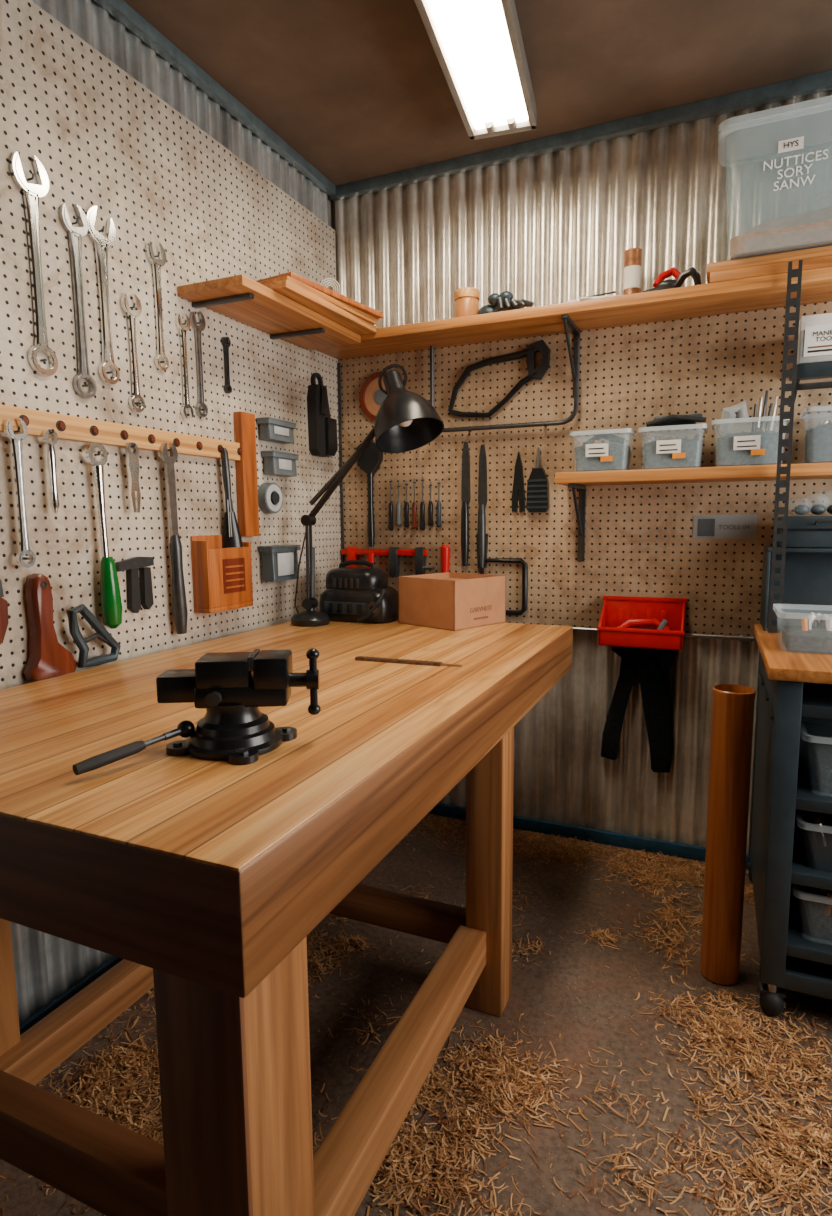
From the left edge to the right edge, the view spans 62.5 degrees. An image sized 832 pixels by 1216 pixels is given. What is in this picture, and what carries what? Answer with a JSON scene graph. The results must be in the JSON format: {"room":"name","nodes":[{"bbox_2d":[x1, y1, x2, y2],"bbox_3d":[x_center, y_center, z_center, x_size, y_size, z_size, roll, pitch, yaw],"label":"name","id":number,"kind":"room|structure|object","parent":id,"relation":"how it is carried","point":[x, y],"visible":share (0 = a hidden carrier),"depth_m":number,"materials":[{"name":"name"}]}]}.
{"room":"woodworking shop","nodes":[
{"label":"woodworking shop","id":0,"kind":"room"},
{"bbox_2d":[327,195,331,227],"bbox_3d":[-1.247,-0.176,1.056,0.078,2.610,4.500,3,8,24],"label":"wall","id":1,"kind":"structure","parent":0,"point":[329,201],"depth_m":2.85,"materials":[{"name":"silver metal"}]},
{"bbox_2d":[19,956,122,1034],"bbox_3d":[-1.176,1.101,1.177,0.018,0.045,4.279,3,8,24],"label":"baseboard","id":2,"kind":"structure","parent":1,"relation":"attached to","point":[109,964],"depth_m":1.78,"materials":[{"name":"metal"}]},
{"bbox_2d":[10,0,327,1024],"bbox_3d":[-1.201,-0.173,1.036,0.022,2.608,4.200,3,8,24],"label":"cladding","id":3,"kind":"object","parent":1,"relation":"attached to","point":[46,966],"visible":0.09,"depth_m":1.87,"materials":[{"name":"metal"}]},
{"bbox_2d":[0,0,340,689],"bbox_3d":[-0.880,-0.581,1.688,0.012,1.650,2.737,3,8,24],"label":"pegboard","id":4,"kind":"object","parent":3,"relation":"attached to","point":[101,138],"visible":0.56,"depth_m":1.89,"materials":[{"name":"beige wood"}]},
{"bbox_2d":[0,580,8,643],"bbox_3d":[-0.949,0.009,1.554,0.018,0.145,0.040,3,8,24],"label":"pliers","id":5,"kind":"object","parent":4,"relation":"hanging from","point":[4,621],"visible":1,"depth_m":1.56,"materials":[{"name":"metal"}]},
{"bbox_2d":[10,151,57,375],"bbox_3d":[-0.887,-0.801,1.606,0.022,0.496,0.092,3,8,24],"label":"wrench","id":6,"kind":"object","parent":4,"relation":"hanging from","point":[32,193],"visible":1,"depth_m":1.60,"materials":[{"name":"silver metal"}]},
{"bbox_2d":[24,573,75,680],"bbox_3d":[-0.889,0.040,1.655,0.044,0.250,0.125,3,8,24],"label":"handle","id":7,"kind":"object","parent":4,"relation":"hanging from","point":[47,658],"visible":1,"depth_m":1.62,"materials":[{"name":"brown wood"}]},
{"bbox_2d":[59,203,96,398],"bbox_3d":[-0.841,-0.766,1.717,0.022,0.467,0.076,3,8,24],"label":"wrench","id":8,"kind":"object","parent":4,"relation":"hanging from","point":[75,234],"visible":1,"depth_m":1.71,"materials":[{"name":"metal"}]},
{"bbox_2d":[66,604,120,667],"bbox_3d":[-0.828,0.068,1.766,0.024,0.163,0.152,3,8,24],"label":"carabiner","id":9,"kind":"object","parent":4,"relation":"hanging from","point":[102,634],"visible":1,"depth_m":1.74,"materials":[{"name":"metal"}]},
{"bbox_2d":[85,206,119,384],"bbox_3d":[-0.809,-0.809,1.785,0.022,0.439,0.092,3,8,24],"label":"wrench","id":10,"kind":"object","parent":4,"relation":"hanging from","point":[101,243],"visible":1,"depth_m":1.78,"materials":[{"name":"silver metal"}]},
{"bbox_2d":[0,404,241,460],"bbox_3d":[-0.831,-0.455,1.764,0.029,0.058,1.285,3,8,24],"label":"rail","id":11,"kind":"object","parent":4,"relation":"attached to","point":[67,427],"visible":0.97,"depth_m":1.80,"materials":[{"name":"brown wood"}]},
{"bbox_2d":[3,418,35,567],"bbox_3d":[-0.903,-0.263,1.570,0.022,0.340,0.052,3,8,24],"label":"wrench","id":12,"kind":"object","parent":11,"relation":"hanging from","point":[16,440],"visible":1,"depth_m":1.57,"materials":[{"name":"silver metal"}]},
{"bbox_2d":[42,429,59,512],"bbox_3d":[-0.870,-0.328,1.644,0.024,0.199,0.036,3,8,24],"label":"tool","id":13,"kind":"object","parent":11,"relation":"hanging from","point":[51,454],"visible":1,"depth_m":1.64,"materials":[{"name":"silver metal"}]},
{"bbox_2d":[85,443,121,628],"bbox_3d":[-0.810,-0.184,1.785,0.052,0.482,0.066,3,8,24],"label":"wrench","id":14,"kind":"object","parent":11,"relation":"hanging from","point":[111,604],"visible":1,"depth_m":1.78,"materials":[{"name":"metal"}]},
{"bbox_2d":[125,442,140,512],"bbox_3d":[-0.769,-0.356,1.871,0.022,0.189,0.038,3,8,24],"label":"wrench","id":15,"kind":"object","parent":11,"relation":"hanging from","point":[132,459],"visible":1,"depth_m":1.87,"materials":[{"name":"metal"}]},
{"bbox_2d":[160,443,187,633],"bbox_3d":[-0.713,-0.200,2.019,0.042,0.560,0.063,3,8,24],"label":"wrench","id":16,"kind":"object","parent":11,"relation":"hanging from","point":[180,613],"visible":1,"depth_m":2.02,"materials":[{"name":"metal"}]},
{"bbox_2d":[221,448,242,547],"bbox_3d":[-0.608,-0.352,2.248,0.065,0.336,0.039,-7,10,-43],"label":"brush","id":17,"kind":"object","parent":11,"relation":"hanging from","point":[231,537],"visible":0.97,"depth_m":2.24,"materials":[{"name":"black metal"}]},
{"bbox_2d":[121,293,144,411],"bbox_3d":[-0.772,-0.701,1.882,0.022,0.316,0.064,3,8,24],"label":"wrench","id":18,"kind":"object","parent":4,"relation":"hanging from","point":[131,314],"visible":1,"depth_m":1.88,"materials":[{"name":"silver metal"}]},
{"bbox_2d":[115,557,153,612],"bbox_3d":[-0.783,-0.065,1.925,0.020,0.157,0.125,3,8,24],"label":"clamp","id":19,"kind":"object","parent":4,"relation":"attached to","point":[139,590],"visible":0.98,"depth_m":1.92,"materials":[{"name":"metal"}]},
{"bbox_2d":[146,241,168,370],"bbox_3d":[-0.732,-0.862,1.957,0.022,0.353,0.068,3,8,24],"label":"wrench","id":20,"kind":"object","parent":4,"relation":"hanging from","point":[157,264],"visible":1,"depth_m":1.95,"materials":[{"name":"silver metal"}]},
{"bbox_2d":[175,314,193,418],"bbox_3d":[-0.693,-0.727,2.061,0.022,0.309,0.052,3,8,24],"label":"wrench","id":21,"kind":"object","parent":4,"relation":"hanging from","point":[183,330],"visible":1,"depth_m":2.06,"materials":[{"name":"silver metal"}]},
{"bbox_2d":[189,311,207,416],"bbox_3d":[-0.666,-0.754,2.119,0.022,0.317,0.060,3,8,24],"label":"wrench","id":22,"kind":"object","parent":4,"relation":"hanging from","point":[198,328],"visible":1,"depth_m":2.12,"materials":[{"name":"metal"}]},
{"bbox_2d":[190,535,252,613],"bbox_3d":[-0.625,-0.116,2.225,0.066,0.240,0.220,3,8,24],"label":"holder","id":23,"kind":"object","parent":4,"relation":"attached to","point":[222,577],"visible":0.91,"depth_m":2.17,"materials":[{"name":"orange wood"}]},
{"bbox_2d":[221,337,231,393],"bbox_3d":[-0.614,-0.793,2.235,0.022,0.179,0.034,3,8,24],"label":"wrench","id":24,"kind":"object","parent":4,"relation":"hanging from","point":[225,341],"visible":1,"depth_m":2.23,"materials":[{"name":"metal"}]},
{"bbox_2d":[233,411,258,536],"bbox_3d":[-0.578,-0.453,2.339,0.033,0.414,0.077,3,8,24],"label":"block","id":25,"kind":"object","parent":4,"relation":"attached to","point":[244,423],"visible":0.91,"depth_m":2.32,"materials":[{"name":"orange wood"}]},
{"bbox_2d":[177,274,360,349],"bbox_3d":[-0.457,-0.968,2.305,0.238,0.043,0.708,3,8,24],"label":"corner shelf","id":26,"kind":"object","parent":4,"relation":"attached to","point":[240,298],"visible":1,"depth_m":2.19,"materials":[{"name":"brown wood"}]},
{"bbox_2d":[256,272,382,334],"bbox_3d":[-0.365,-1.027,2.343,0.276,0.062,0.572,3,8,27],"label":"boards","id":27,"kind":"object","parent":26,"relation":"on","point":[357,317],"visible":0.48,"depth_m":2.26,"materials":[{"name":"brown wood"}]},
{"bbox_2d":[320,278,339,292],"bbox_3d":[-0.324,-1.117,2.498,0.072,0.072,0.280,-2,7,-11],"label":"rolled paper","id":28,"kind":"object","parent":27,"relation":"on","point":[329,283],"visible":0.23,"depth_m":2.37,"materials":[{"name":"white paper"}]},
{"bbox_2d":[258,482,282,513],"bbox_3d":[-0.520,-0.395,2.463,0.045,0.110,0.110,3,8,24],"label":"tape roll","id":29,"kind":"object","parent":4,"relation":"attached to","point":[270,496],"visible":0.99,"depth_m":2.44,"materials":[{"name":"grey plastic"}]},
{"bbox_2d":[256,417,295,443],"bbox_3d":[-0.500,-0.638,2.467,0.058,0.074,0.170,3,8,24],"label":"bin","id":30,"kind":"object","parent":4,"relation":"attached to","point":[275,430],"visible":1,"depth_m":2.42,"materials":[{"name":"grey plastic"}]},
{"bbox_2d":[257,545,300,581],"bbox_3d":[-0.498,-0.166,2.510,0.068,0.127,0.180,3,8,24],"label":"bin","id":31,"kind":"object","parent":4,"relation":"attached to","point":[278,562],"visible":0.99,"depth_m":2.45,"materials":[{"name":"plastic"}]},
{"bbox_2d":[261,450,298,476],"bbox_3d":[-0.493,-0.524,2.495,0.058,0.082,0.160,3,8,24],"label":"bin","id":32,"kind":"object","parent":4,"relation":"attached to","point":[276,463],"visible":1,"depth_m":2.45,"materials":[{"name":"grey plastic"}]},
{"bbox_2d":[307,373,337,456],"bbox_3d":[-0.375,-0.774,2.744,0.055,0.325,0.137,3,8,24],"label":"holster","id":33,"kind":"object","parent":4,"relation":"hanging from","point":[322,429],"visible":1,"depth_m":2.71,"materials":[{"name":"black rubber"}]},
{"bbox_2d":[94,0,335,195],"bbox_3d":[-1.194,-1.448,0.850,0.032,0.036,4.265,3,8,24],"label":"trim","id":34,"kind":"structure","parent":1,"relation":"attached to","point":[119,9],"depth_m":2.10,"materials":[{"name":"blue metal"}]},
{"bbox_2d":[337,363,344,566],"bbox_3d":[-0.322,-0.498,2.953,0.010,1.075,0.012,3,8,24],"label":"trim","id":35,"kind":"structure","parent":1,"relation":"attached to","point":[338,364],"depth_m":2.93,"materials":[{"name":"metal"}]},
{"bbox_2d":[332,200,336,280],"bbox_3d":[1.059,-0.369,2.447,3.022,2.610,0.078,3,8,24],"label":"wall","id":36,"kind":"structure","parent":0,"point":[333,202],"depth_m":2.86,"materials":[{"name":"silver metal"}]},
{"bbox_2d":[330,70,831,200],"bbox_3d":[1.027,-1.634,2.212,3.000,0.042,0.033,3,8,24],"label":"trim","id":37,"kind":"structure","parent":36,"relation":"attached to","point":[822,81],"depth_m":2.37,"materials":[{"name":"blue metal"}]},
{"bbox_2d":[335,90,831,853],"bbox_3d":[1.045,-0.362,2.399,2.990,2.608,0.022,3,8,24],"label":"cladding","id":38,"kind":"object","parent":36,"relation":"attached to","point":[557,227],"visible":0.2,"depth_m":2.55,"materials":[{"name":"metal"}]},
{"bbox_2d":[315,267,831,397],"bbox_3d":[0.696,-0.886,2.330,2.338,0.270,0.238,3,8,24],"label":"wooden shelf","id":39,"kind":"object","parent":38,"relation":"attached to","point":[769,291],"visible":0.81,"depth_m":2.31,"materials":[{"name":"brown wood"}]},
{"bbox_2d":[454,287,479,317],"bbox_3d":[0.189,-1.107,2.537,0.094,0.127,0.094,3,8,24],"label":"flower pot","id":40,"kind":"object","parent":39,"relation":"on","point":[466,299],"visible":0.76,"depth_m":2.50,"materials":[{"name":"orange ceramic"}]},
{"bbox_2d":[478,291,533,314],"bbox_3d":[0.325,-1.085,2.467,0.223,0.102,0.114,3,8,24],"label":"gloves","id":41,"kind":"object","parent":39,"relation":"on","point":[504,301],"visible":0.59,"depth_m":2.44,"materials":[{"name":"rubber"}]},
{"bbox_2d":[567,291,618,302],"bbox_3d":[0.594,-1.030,2.274,0.180,0.029,0.097,1,7,14],"label":"notes","id":42,"kind":"object","parent":39,"relation":"on","point":[597,295],"visible":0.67,"depth_m":2.25,"materials":[{"name":"paper"}]},
{"bbox_2d":[623,248,641,294],"bbox_3d":[0.727,-1.106,2.300,0.058,0.174,0.058,3,8,24],"label":"tin can","id":43,"kind":"object","parent":39,"relation":"on","point":[632,256],"visible":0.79,"depth_m":2.28,"materials":[{"name":"paper"}]},
{"bbox_2d":[639,267,700,292],"bbox_3d":[0.816,-1.064,2.227,0.210,0.091,0.065,3,8,24],"label":"tin snips","id":44,"kind":"object","parent":39,"relation":"on","point":[659,284],"visible":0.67,"depth_m":2.21,"materials":[{"name":"metal"}]},
{"bbox_2d":[707,245,831,283],"bbox_3d":[1.183,-1.028,2.089,0.545,0.061,0.215,3,8,24],"label":"wood offcuts","id":45,"kind":"object","parent":39,"relation":"on","point":[819,257],"visible":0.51,"depth_m":2.04,"materials":[{"name":"brown wood"}]},
{"bbox_2d":[718,95,831,259],"bbox_3d":[1.185,-1.244,2.030,0.544,0.379,0.252,3,8,24],"label":"storage tote","id":46,"kind":"object","parent":45,"relation":"on","point":[805,126],"visible":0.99,"depth_m":2.00,"materials":[{"name":"clear plastic"}]},
{"bbox_2d":[339,301,831,636],"bbox_3d":[0.567,-0.484,2.576,1.937,1.125,0.012,3,8,24],"label":"pegboard","id":47,"kind":"object","parent":38,"relation":"attached to","point":[639,541],"visible":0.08,"depth_m":2.53,"materials":[{"name":"beige wood"}]},
{"bbox_2d":[356,441,382,546],"bbox_3d":[-0.191,-0.476,2.883,0.110,0.435,0.040,3,8,24],"label":"mallet","id":48,"kind":"object","parent":47,"relation":"hanging from","point":[370,460],"visible":0.91,"depth_m":2.86,"materials":[{"name":"black rubber"}]},
{"bbox_2d":[359,371,386,420],"bbox_3d":[-0.140,-0.869,2.821,0.200,0.200,0.020,3,8,24],"label":"disc","id":49,"kind":"object","parent":47,"relation":"attached to","point":[371,397],"visible":0.45,"depth_m":2.84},
{"bbox_2d":[341,547,433,576],"bbox_3d":[-0.128,-0.186,2.883,0.430,0.142,0.053,3,8,24],"label":"clamp","id":50,"kind":"object","parent":47,"relation":"hanging from","point":[419,553],"visible":0.75,"depth_m":2.86,"materials":[{"name":"plastic"}]},
{"bbox_2d":[440,545,449,572],"bbox_3d":[0.119,-0.157,2.789,0.039,0.200,0.039,3,8,24],"label":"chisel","id":51,"kind":"object","parent":47,"relation":"hanging from","point":[444,549],"visible":0.73,"depth_m":2.77,"materials":[{"name":"plastic"}]},
{"bbox_2d":[461,442,470,565],"bbox_3d":[0.195,-0.411,2.723,0.036,0.490,0.033,3,8,24],"label":"file","id":52,"kind":"object","parent":47,"relation":"attached to","point":[465,486],"visible":1,"depth_m":2.72,"materials":[{"name":"metal"}]},
{"bbox_2d":[476,445,487,567],"bbox_3d":[0.259,-0.399,2.697,0.044,0.480,0.034,3,8,24],"label":"file","id":53,"kind":"object","parent":47,"relation":"attached to","point":[481,537],"visible":1,"depth_m":2.69,"materials":[{"name":"metal"}]},
{"bbox_2d":[448,339,550,417],"bbox_3d":[0.310,-0.866,2.618,0.404,0.265,0.028,3,8,24],"label":"saw","id":54,"kind":"object","parent":47,"relation":"attached to","point":[541,346],"visible":1,"depth_m":2.58,"materials":[{"name":"black metal"}]},
{"bbox_2d":[480,558,527,615],"bbox_3d":[0.345,-0.085,2.705,0.194,0.226,0.022,3,8,24],"label":"square frame","id":55,"kind":"object","parent":47,"relation":"attached to","point":[501,560],"visible":0.76,"depth_m":2.67,"materials":[{"name":"metal"}]},
{"bbox_2d":[430,338,579,431],"bbox_3d":[0.328,-0.849,2.602,0.582,0.332,0.046,3,8,24],"label":"hanging rail","id":56,"kind":"object","parent":47,"relation":"attached to","point":[577,340],"visible":0.81,"depth_m":2.56,"materials":[{"name":"metal"}]},
{"bbox_2d":[511,451,524,512],"bbox_3d":[0.395,-0.485,2.636,0.052,0.235,0.013,3,8,24],"label":"pliers","id":57,"kind":"object","parent":47,"relation":"hanging from","point":[518,483],"visible":1,"depth_m":2.63,"materials":[{"name":"black metal"}]},
{"bbox_2d":[526,447,549,512],"bbox_3d":[0.463,-0.486,2.596,0.084,0.245,0.034,3,8,24],"label":"scrub brush","id":58,"kind":"object","parent":47,"relation":"hanging from","point":[537,500],"visible":1,"depth_m":2.59,"materials":[{"name":"plastic"}]},
{"bbox_2d":[597,596,686,650],"bbox_3d":[0.808,0.049,2.449,0.292,0.167,0.149,3,8,24],"label":"bin","id":59,"kind":"object","parent":47,"relation":"attached to","point":[625,621],"visible":1,"depth_m":2.45,"materials":[{"name":"plastic"}]},
{"bbox_2d":[566,625,753,641],"bbox_3d":[0.554,0.078,2.636,1.340,0.030,0.030,3,8,24],"label":"pipe","id":60,"kind":"object","parent":47,"relation":"attached to","point":[740,637],"visible":0.41,"depth_m":2.42,"materials":[{"name":"metal"}]},
{"bbox_2d":[601,646,677,772],"bbox_3d":[0.824,0.368,2.545,0.260,0.485,0.056,3,8,24],"label":"trousers","id":61,"kind":"object","parent":60,"relation":"hanging from","point":[650,668],"visible":0.96,"depth_m":2.52,"materials":[{"name":"fabric"}]},
{"bbox_2d":[555,462,831,560],"bbox_3d":[1.127,-0.296,2.226,1.315,0.318,0.218,3,8,24],"label":"shelf","id":62,"kind":"object","parent":47,"relation":"attached to","point":[579,481],"visible":1,"depth_m":2.24,"materials":[{"name":"brown wood"}]},
{"bbox_2d":[570,428,635,471],"bbox_3d":[0.650,-0.541,2.381,0.205,0.137,0.165,3,8,24],"label":"bin","id":63,"kind":"object","parent":62,"relation":"on","point":[592,455],"visible":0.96,"depth_m":2.32,"materials":[{"name":"plastic"}]},
{"bbox_2d":[638,414,707,468],"bbox_3d":[0.858,-0.550,2.288,0.210,0.173,0.165,3,8,24],"label":"bin","id":64,"kind":"object","parent":62,"relation":"on","point":[682,452],"visible":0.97,"depth_m":2.23,"materials":[{"name":"plastic"}]},
{"bbox_2d":[712,390,789,466],"bbox_3d":[1.067,-0.571,2.193,0.222,0.235,0.165,3,8,24],"label":"bin","id":65,"kind":"object","parent":62,"relation":"on","point":[759,446],"visible":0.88,"depth_m":2.16,"materials":[{"name":"grey plastic"}]},
{"bbox_2d":[800,405,831,462],"bbox_3d":[1.300,-0.526,2.096,0.215,0.165,0.165,3,8,24],"label":"bin","id":66,"kind":"object","parent":62,"relation":"on","point":[818,439],"visible":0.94,"depth_m":2.07,"materials":[{"name":"plastic"}]},
{"bbox_2d":[693,514,756,538],"bbox_3d":[1.067,-0.281,2.372,0.200,0.083,0.005,3,8,24],"label":"label","id":67,"kind":"object","parent":47,"relation":"attached to","point":[704,526],"visible":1,"depth_m":2.37,"materials":[{"name":"grey plastic"}]},
{"bbox_2d":[790,361,831,403],"bbox_3d":[1.448,-0.658,2.021,0.595,0.131,0.248,3,8,24],"label":"shelf","id":68,"kind":"object","parent":47,"relation":"attached to","point":[817,370],"visible":0.86,"depth_m":2.01,"materials":[{"name":"grey metal"}]},
{"bbox_2d":[797,313,831,363],"bbox_3d":[1.281,-0.796,2.056,0.244,0.135,0.196,3,8,24],"label":"box","id":69,"kind":"object","parent":68,"relation":"on","point":[815,331],"visible":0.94,"depth_m":2.00,"materials":[{"name":"grey plastic"}]},
{"bbox_2d":[428,803,750,869],"bbox_3d":[1.052,0.910,2.536,3.000,0.050,0.019,3,8,24],"label":"baseboard","id":70,"kind":"structure","parent":36,"relation":"attached to","point":[692,852],"depth_m":2.67,"materials":[{"name":"metal"}]},
{"bbox_2d":[0,814,831,1215],"bbox_3d":[0.194,1.234,0.601,3.200,0.100,4.500,3,8,24],"label":"floor","id":71,"kind":"structure","parent":0,"point":[536,991],"depth_m":1.67,"materials":[{"name":"brown concrete"}]},
{"bbox_2d":[0,619,572,1215],"bbox_3d":[-0.275,0.589,1.809,1.002,0.888,1.830,3,8,24],"label":"workbench","id":72,"kind":"object","parent":71,"relation":"on","point":[209,880],"visible":0.94,"depth_m":1.04,"materials":[{"name":"brown wood"}]},
{"bbox_2d":[72,648,320,774],"bbox_3d":[-0.320,0.156,1.059,0.246,0.158,0.310,3,8,24],"label":"bench vise","id":73,"kind":"object","parent":72,"relation":"on","point":[231,687],"visible":1,"depth_m":1.09,"materials":[{"name":"black metal"}]},
{"bbox_2d":[319,560,398,623],"bbox_3d":[-0.215,-0.066,2.570,0.296,0.224,0.207,3,8,24],"label":"toolbox","id":74,"kind":"object","parent":72,"relation":"on","point":[351,594],"visible":0.97,"depth_m":2.51,"materials":[{"name":"plastic"}]},
{"bbox_2d":[291,364,443,626],"bbox_3d":[-0.186,-0.386,2.377,0.569,0.905,0.237,1,7,9],"label":"desk lamp","id":75,"kind":"object","parent":72,"relation":"on","point":[405,421],"visible":1,"depth_m":2.42,"materials":[{"name":"black metal"}]},
{"bbox_2d":[355,656,461,666],"bbox_3d":[-0.021,0.140,1.778,0.295,0.008,0.022,2,8,22],"label":"file","id":76,"kind":"object","parent":72,"relation":"on","point":[359,658],"visible":1,"depth_m":1.77,"materials":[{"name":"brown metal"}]},
{"bbox_2d":[398,572,505,630],"bbox_3d":[0.131,-0.031,2.479,0.275,0.170,0.276,-7,10,-44],"label":"cardboard box","id":77,"kind":"object","parent":72,"relation":"on","point":[452,601],"visible":1,"depth_m":2.38,"materials":[{"name":"brown cardboard"}]},
{"bbox_2d":[0,814,831,1215],"bbox_3d":[0.372,1.064,1.412,2.640,0.031,2.628,3,8,24],"label":"wood shavings","id":78,"kind":"object","parent":71,"relation":"on","point":[485,1079],"visible":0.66,"depth_m":1.51},
{"bbox_2d":[700,684,755,984],"bbox_3d":[0.838,0.614,1.849,0.103,0.811,0.103,3,8,24],"label":"tube","id":79,"kind":"object","parent":71,"relation":"on","point":[732,705],"visible":1,"depth_m":1.81,"materials":[{"name":"brown wood"}]},
{"bbox_2d":[747,546,831,1015],"bbox_3d":[1.307,0.427,1.897,0.667,1.162,0.805,3,8,24],"label":"tool cart","id":80,"kind":"object","parent":71,"relation":"on","point":[793,686],"visible":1,"depth_m":1.72,"materials":[{"name":"grey metal"}]},
{"bbox_2d":[768,260,802,632],"bbox_3d":[1.103,-0.464,2.050,0.036,1.085,0.019,3,8,24],"label":"post","id":81,"kind":"object","parent":80,"relation":"on","point":[792,273],"visible":0.98,"depth_m":2.04,"materials":[{"name":"metal"}]},
{"bbox_2d":[773,604,831,651],"bbox_3d":[1.111,0.057,1.850,0.255,0.105,0.220,3,8,24],"label":"bin","id":82,"kind":"object","parent":80,"relation":"in","point":[805,637],"visible":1,"depth_m":1.81,"materials":[{"name":"clear plastic"}]},
{"bbox_2d":[777,516,831,547],"bbox_3d":[1.301,-0.237,2.122,0.310,0.097,0.205,3,8,24],"label":"equipment case","id":83,"kind":"object","parent":80,"relation":"on","point":[802,531],"visible":0.83,"depth_m":2.08,"materials":[{"name":"grey metal"}]},
{"bbox_2d":[794,504,831,514],"bbox_3d":[1.308,-0.327,2.110,0.304,0.083,0.086,3,8,24],"label":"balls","id":84,"kind":"object","parent":83,"relation":"on","point":[818,509],"visible":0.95,"depth_m":2.14},
{"bbox_2d":[791,883,831,940],"bbox_3d":[1.226,0.759,1.766,0.480,0.130,0.345,3,8,24],"label":"storage box","id":85,"kind":"object","parent":80,"relation":"in","point":[817,902],"visible":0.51,"depth_m":1.72,"materials":[{"name":"grey plastic"}]},
{"bbox_2d":[795,809,831,871],"bbox_3d":[1.224,0.576,1.743,0.480,0.120,0.345,3,8,24],"label":"storage box","id":86,"kind":"object","parent":80,"relation":"in","point":[814,828],"visible":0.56,"depth_m":1.68,"materials":[{"name":"plastic"}]},
{"bbox_2d":[800,719,831,792],"bbox_3d":[1.222,0.372,1.718,0.480,0.150,0.345,3,8,24],"label":"storage box","id":87,"kind":"object","parent":80,"relation":"in","point":[820,748],"visible":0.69,"depth_m":1.71,"materials":[{"name":"grey plastic"}]},
{"bbox_2d":[124,0,831,185],"bbox_3d":[0.171,-1.456,0.266,3.200,0.100,4.500,3,8,24],"label":"ceiling","id":88,"kind":"structure","parent":0,"point":[359,89],"depth_m":2.04,"materials":[{"name":"brown wood"}]},
{"bbox_2d":[414,0,536,139],"bbox_3d":[0.111,-1.521,1.656,0.220,0.112,1.316,2,7,17],"label":"fluorescent ceiling light","id":89,"kind":"object","parent":88,"relation":"attached to","point":[478,45],"visible":1,"depth_m":1.90,"materials":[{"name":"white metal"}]}
]}

